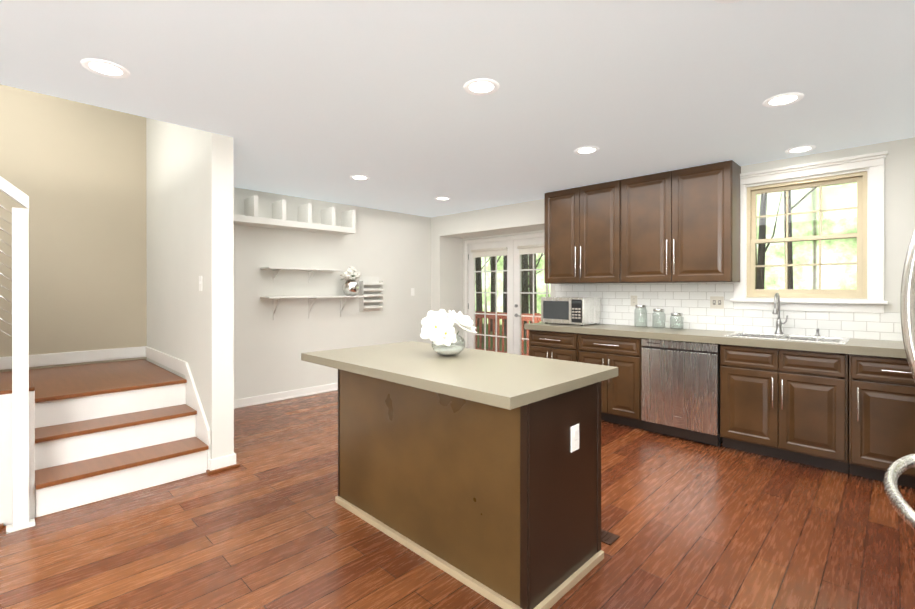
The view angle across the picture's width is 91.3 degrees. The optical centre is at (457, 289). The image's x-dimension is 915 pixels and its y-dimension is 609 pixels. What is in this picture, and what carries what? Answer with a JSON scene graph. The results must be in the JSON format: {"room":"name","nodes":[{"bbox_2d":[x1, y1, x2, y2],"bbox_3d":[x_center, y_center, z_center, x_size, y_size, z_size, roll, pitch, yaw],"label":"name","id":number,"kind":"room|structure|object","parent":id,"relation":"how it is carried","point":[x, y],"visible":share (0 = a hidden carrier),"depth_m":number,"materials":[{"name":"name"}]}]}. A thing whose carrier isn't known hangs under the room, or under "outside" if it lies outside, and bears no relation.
{"room":"kitchen","nodes":[
{"label":"kitchen","id":0,"kind":"room"},
{"bbox_2d":[0,84,146,371],"bbox_3d":[-4.361,-0.479,3.667,0.150,3.600,3.300,0,0,44],"label":"wall","id":1,"kind":"structure","parent":0,"point":[75,171],"depth_m":4.29,"materials":[{"name":"paint"}]},
{"bbox_2d":[0,346,143,369],"bbox_3d":[-4.004,0.645,3.914,0.017,0.110,2.150,0,0,44],"label":"baseboard","id":2,"kind":"structure","parent":1,"relation":"attached to","point":[36,360],"depth_m":4.28,"materials":[{"name":"white wood"}]},
{"bbox_2d":[146,118,233,458],"bbox_3d":[-2.466,-0.480,4.016,2.070,3.600,0.150,0,0,44],"label":"wall","id":3,"kind":"structure","parent":0,"point":[189,206],"depth_m":3.51,"materials":[{"name":"beige paint"}]},
{"bbox_2d":[144,346,187,374],"bbox_3d":[-2.720,0.645,4.152,1.460,0.110,0.014,0,0,44],"label":"baseboard","id":4,"kind":"structure","parent":3,"relation":"attached to","point":[162,358],"depth_m":4.10,"materials":[{"name":"white wood"}]},
{"bbox_2d":[199,276,201,290],"bbox_3d":[-1.962,-0.049,3.410,0.070,0.114,0.011,0,0,44],"label":"light switch","id":5,"kind":"object","parent":3,"relation":"attached to","point":[200,283],"visible":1,"depth_m":3.40,"materials":[{"name":"white plastic"}]},
{"bbox_2d":[206,453,239,474],"bbox_3d":[-2.315,1.273,3.871,1.714,0.096,0.218,0,0,44],"label":"baseboard","id":6,"kind":"structure","parent":3,"relation":"attached to","point":[230,461],"depth_m":3.30,"materials":[{"name":"white wood"}]},
{"bbox_2d":[234,187,430,399],"bbox_3d":[-1.715,0.087,5.870,0.150,2.460,3.550,0,0,44],"label":"wall","id":7,"kind":"structure","parent":0,"point":[391,250],"depth_m":5.66,"materials":[{"name":"beige paint"}]},
{"bbox_2d":[234,383,337,408],"bbox_3d":[-1.654,1.269,5.812,0.022,0.095,3.550,0,0,44],"label":"baseboard","id":8,"kind":"structure","parent":7,"relation":"attached to","point":[244,402],"depth_m":5.37,"materials":[{"name":"white wood"}]},
{"bbox_2d":[234,195,355,234],"bbox_3d":[-2.066,-0.877,5.202,0.280,0.300,1.865,0,0,44],"label":"cubby shelf","id":9,"kind":"object","parent":7,"relation":"attached to","point":[250,217],"visible":0.62,"depth_m":5.30,"materials":[{"name":"white wood"}]},
{"bbox_2d":[260,267,342,282],"bbox_3d":[-1.869,-0.174,5.426,0.250,0.171,0.940,0,0,44],"label":"wall shelf","id":10,"kind":"object","parent":7,"relation":"attached to","point":[278,269],"visible":1,"depth_m":5.28,"materials":[{"name":"white wood"}]},
{"bbox_2d":[260,295,367,319],"bbox_3d":[-1.739,0.216,5.559,0.250,0.281,1.310,0,0,44],"label":"wall shelf","id":11,"kind":"object","parent":7,"relation":"attached to","point":[310,297],"visible":1,"depth_m":5.47,"materials":[{"name":"white wood"}]},
{"bbox_2d":[340,266,360,294],"bbox_3d":[-1.405,-0.121,5.887,0.237,0.390,0.292,0,0,44],"label":"vase","id":12,"kind":"object","parent":11,"relation":"on","point":[350,285],"visible":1,"depth_m":5.82,"materials":[{"name":"silver glass"}]},
{"bbox_2d":[359,277,382,311],"bbox_3d":[-1.198,0.057,6.218,0.100,0.480,0.330,0,0,44],"label":"file organizer","id":13,"kind":"object","parent":7,"relation":"attached to","point":[371,288],"visible":0.94,"depth_m":6.21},
{"bbox_2d":[0,390,914,608],"bbox_3d":[-0.844,1.373,2.760,8.150,0.100,8.120,0,0,44],"label":"floor","id":14,"kind":"structure","parent":0,"point":[269,522],"depth_m":2.35,"materials":[{"name":"brown wood"}]},
{"bbox_2d":[0,359,210,527],"bbox_3d":[-3.477,0.024,2.976,2.078,2.595,2.748,0,0,44],"label":"stairs","id":15,"kind":"structure","parent":14,"relation":"on","point":[101,431],"depth_m":3.09,"materials":[{"name":"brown wood"}]},
{"bbox_2d":[0,176,34,533],"bbox_3d":[-3.066,-0.402,1.850,0.096,3.450,1.916,0,0,44],"label":"stair railing","id":16,"kind":"object","parent":15,"relation":"attached to","point":[21,520],"visible":1,"depth_m":2.48,"materials":[{"name":"white wood"}]},
{"bbox_2d":[335,369,608,608],"bbox_3d":[-0.018,0.884,2.495,1.468,0.874,0.628,0,0,44],"label":"kitchen island","id":17,"kind":"object","parent":14,"relation":"on","point":[478,471],"depth_m":2.06,"materials":[{"name":"brown wood"}]},
{"bbox_2d":[301,341,617,408],"bbox_3d":[-0.077,0.424,2.577,1.660,0.046,0.916,0,0,44],"label":"island countertop","id":18,"kind":"structure","parent":17,"relation":"on","point":[499,380],"depth_m":2.25,"materials":[{"name":"beige stone"}]},
{"bbox_2d":[420,309,476,355],"bbox_3d":[-0.049,0.257,2.730,0.334,0.284,0.300,0,0,44],"label":"bouquet","id":19,"kind":"object","parent":18,"relation":"on","point":[438,329],"visible":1,"depth_m":2.67,"materials":[{"name":"white plant"}]},
{"bbox_2d":[601,529,619,544],"bbox_3d":[0.738,1.318,2.442,0.255,0.008,0.110,0,0,44],"label":"floor vent","id":20,"kind":"object","parent":14,"relation":"in","point":[608,538],"visible":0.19,"depth_m":2.38,"materials":[{"name":"brown metal"}]},
{"bbox_2d":[642,338,722,446],"bbox_3d":[2.125,0.885,4.120,0.625,0.869,0.580,0,0,44],"label":"dishwasher","id":21,"kind":"object","parent":14,"relation":"on","point":[681,389],"visible":0.9,"depth_m":3.89,"materials":[{"name":"silver metal"}]},
{"bbox_2d":[529,330,914,487],"bbox_3d":[2.387,0.883,3.879,3.894,0.873,0.652,0,0,44],"label":"base cabinet","id":22,"kind":"object","parent":14,"relation":"on","point":[839,412],"visible":0.81,"depth_m":3.34,"materials":[{"name":"brown wood"}]},
{"bbox_2d":[524,322,906,357],"bbox_3d":[2.373,0.415,3.885,3.921,0.059,0.633,0,0,44],"label":"countertop","id":23,"kind":"structure","parent":22,"relation":"on","point":[881,348],"depth_m":3.69,"materials":[{"name":"stone"}]},
{"bbox_2d":[541,297,600,325],"bbox_3d":[1.278,0.233,5.058,0.525,0.299,0.404,0,0,44],"label":"microwave","id":24,"kind":"object","parent":23,"relation":"on","point":[581,311],"visible":1,"depth_m":4.90,"materials":[{"name":"silver metal"}]},
{"bbox_2d":[634,305,646,327],"bbox_3d":[1.891,0.270,4.615,0.124,0.227,0.124,0,0,44],"label":"jar","id":25,"kind":"object","parent":23,"relation":"on","point":[636,306],"visible":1,"depth_m":4.60,"materials":[{"name":"clear glass"}]},
{"bbox_2d":[652,309,664,328],"bbox_3d":[2.019,0.287,4.489,0.120,0.192,0.120,0,0,44],"label":"jar","id":26,"kind":"object","parent":23,"relation":"on","point":[655,311],"visible":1,"depth_m":4.47,"materials":[{"name":"clear glass"}]},
{"bbox_2d":[670,313,683,329],"bbox_3d":[2.141,0.305,4.370,0.120,0.157,0.120,0,0,44],"label":"jar","id":27,"kind":"object","parent":23,"relation":"on","point":[677,314],"visible":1,"depth_m":4.34,"materials":[{"name":"clear glass"}]},
{"bbox_2d":[772,293,787,333],"bbox_3d":[2.725,0.201,3.783,0.097,0.354,0.220,0,0,44],"label":"faucet","id":28,"kind":"object","parent":23,"relation":"on","point":[779,323],"visible":1,"depth_m":3.83,"materials":[{"name":"silver metal"}]},
{"bbox_2d":[723,331,850,360],"bbox_3d":[2.668,0.477,3.637,0.770,0.197,0.540,0,0,44],"label":"sink","id":29,"kind":"object","parent":23,"relation":"in","point":[810,338],"visible":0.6,"depth_m":3.66,"materials":[{"name":"silver metal"}]},
{"bbox_2d":[884,230,914,529],"bbox_3d":[1.495,0.446,0.942,0.866,1.757,0.763,0,0,44],"label":"fridge","id":30,"kind":"object","parent":14,"relation":"on","point":[903,509],"visible":1,"depth_m":1.02,"materials":[{"name":"silver metal"}]},
{"bbox_2d":[0,0,914,216],"bbox_3d":[-0.726,-1.757,2.590,6.850,1.240,7.150,0,0,44],"label":"ceiling","id":31,"kind":"structure","parent":0,"point":[322,100],"depth_m":2.44,"materials":[{"name":"paint"}]},
{"bbox_2d":[81,59,129,77],"bbox_3d":[-1.805,-1.135,2.296,0.200,0.004,0.200,0,0,44],"label":"recessed light","id":32,"kind":"object","parent":31,"relation":"in","point":[105,68],"visible":1,"depth_m":2.29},
{"bbox_2d":[350,175,369,179],"bbox_3d":[-0.990,-1.138,4.543,0.200,0.004,0.200,0,0,44],"label":"recessed light","id":33,"kind":"object","parent":31,"relation":"in","point":[358,177],"visible":1,"depth_m":4.53,"materials":[{"name":"white plastic"}]},
{"bbox_2d":[435,197,450,199],"bbox_3d":[-0.185,-1.140,5.595,0.200,0.004,0.200,0,0,44],"label":"recessed light","id":34,"kind":"object","parent":31,"relation":"in","point":[442,198],"visible":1,"depth_m":5.58,"materials":[{"name":"white plastic"}]},
{"bbox_2d":[464,78,498,94],"bbox_3d":[0.134,-1.135,2.504,0.200,0.004,0.200,0,0,44],"label":"recessed light","id":35,"kind":"object","parent":31,"relation":"in","point":[482,86],"visible":1,"depth_m":2.50,"materials":[{"name":"white plastic"}]},
{"bbox_2d":[574,147,599,153],"bbox_3d":[1.056,-1.137,3.652,0.200,0.004,0.200,0,0,44],"label":"recessed light","id":36,"kind":"object","parent":31,"relation":"in","point":[586,150],"visible":1,"depth_m":3.65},
{"bbox_2d":[714,0,739,2],"bbox_3d":[1.054,-1.133,1.667,0.200,0.004,0.200,0,0,44],"label":"recessed light","id":37,"kind":"object","parent":31,"relation":"in","point":[724,1],"visible":1,"depth_m":1.76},
{"bbox_2d":[763,92,803,106],"bbox_3d":[1.947,-1.135,2.676,0.200,0.004,0.200,0,0,44],"label":"recessed light","id":38,"kind":"object","parent":31,"relation":"in","point":[783,99],"visible":1,"depth_m":2.67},
{"bbox_2d":[785,146,815,153],"bbox_3d":[2.780,-1.137,3.629,0.200,0.004,0.200,0,0,44],"label":"recessed light","id":39,"kind":"object","parent":31,"relation":"in","point":[800,149],"visible":1,"depth_m":3.62,"materials":[{"name":"white plastic"}]},
{"bbox_2d":[447,226,543,345],"bbox_3d":[0.725,0.156,6.540,2.300,2.320,0.520,0,0,44],"label":"wall bump-out","id":40,"kind":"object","parent":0,"point":[456,274],"visible":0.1,"depth_m":7.16,"materials":[{"name":"beige paint"}]},
{"bbox_2d":[465,233,549,354],"bbox_3d":[0.838,0.258,6.655,1.924,2.114,0.137,0,0,44],"label":"doors","id":41,"kind":"structure","parent":40,"relation":"attached to","point":[513,291],"depth_m":6.71,"materials":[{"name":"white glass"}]},
{"bbox_2d":[471,244,543,257],"bbox_3d":[0.810,-0.579,6.626,1.628,0.127,0.044,0,0,44],"label":"roller shades","id":42,"kind":"object","parent":41,"relation":"attached to","point":[524,249],"visible":0.77,"depth_m":6.75,"materials":[{"name":"beige fabric"}]},
{"bbox_2d":[431,137,914,344],"bbox_3d":[1.848,0.089,4.971,6.500,2.460,0.150,0,0,44],"label":"wall","id":43,"kind":"structure","parent":0,"point":[899,194],"depth_m":3.66,"materials":[{"name":"beige paint"}]},
{"bbox_2d":[544,180,619,283],"bbox_3d":[1.446,-0.603,4.999,0.941,1.060,0.364,0,0,44],"label":"upper cabinet","id":44,"kind":"object","parent":43,"relation":"attached to","point":[582,224],"depth_m":4.87,"materials":[{"name":"brown wood"}]},
{"bbox_2d":[620,160,740,282],"bbox_3d":[2.117,-0.602,4.342,1.017,1.060,0.364,0,0,44],"label":"upper cabinet","id":45,"kind":"object","parent":43,"relation":"attached to","point":[679,226],"depth_m":4.16,"materials":[{"name":"brown wood"}]},
{"bbox_2d":[555,282,902,340],"bbox_3d":[2.602,0.167,4.119,3.921,0.477,0.012,0,0,44],"label":"tile backsplash","id":46,"kind":"structure","parent":43,"relation":"attached to","point":[690,302],"depth_m":4.30,"materials":[{"name":"white tile"}]},
{"bbox_2d":[631,296,636,305],"bbox_3d":[1.892,0.119,4.798,0.070,0.115,0.010,0,0,44],"label":"outlet","id":47,"kind":"object","parent":46,"relation":"attached to","point":[633,300],"visible":1,"depth_m":4.80,"materials":[{"name":"white plastic"}]},
{"bbox_2d":[710,296,723,308],"bbox_3d":[2.459,0.120,4.240,0.116,0.115,0.014,0,0,44],"label":"light switch","id":48,"kind":"object","parent":46,"relation":"attached to","point":[716,302],"visible":1,"depth_m":4.24,"materials":[{"name":"white plastic"}]},
{"bbox_2d":[730,151,887,312],"bbox_3d":[2.947,-0.439,3.820,1.050,1.240,0.155,0,0,44],"label":"window","id":49,"kind":"structure","parent":43,"relation":"in","point":[860,235],"depth_m":3.73,"materials":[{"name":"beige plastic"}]},
{"label":"outside","id":50,"kind":"structure","parent":0,"visible":0},
{"bbox_2d":[477,324,526,353],"bbox_3d":[2.556,1.848,16.702,48.000,0.100,16.400,0,0,44],"label":"ground","id":51,"kind":"structure","parent":50,"point":[505,347],"depth_m":15.59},
{"bbox_2d":[475,311,540,355],"bbox_3d":[1.399,1.134,7.659,6.000,1.360,1.940,0,0,44],"label":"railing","id":52,"kind":"object","parent":51,"relation":"on","point":[502,317],"depth_m":9.40,"materials":[{"name":"red wood"}]},
{"bbox_2d":[475,187,816,341],"bbox_3d":[0.825,-4.414,17.698,24.079,12.526,6.816,0,0,44],"label":"trees","id":53,"kind":"object","parent":51,"relation":"on","point":[528,304],"depth_m":12.95,"materials":[{"name":"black plant"}]},
{"bbox_2d":[475,182,862,324],"bbox_3d":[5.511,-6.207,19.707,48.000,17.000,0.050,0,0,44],"label":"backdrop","id":54,"kind":"structure","parent":50,"point":[844,199],"depth_m":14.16,"materials":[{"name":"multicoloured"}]}
]}

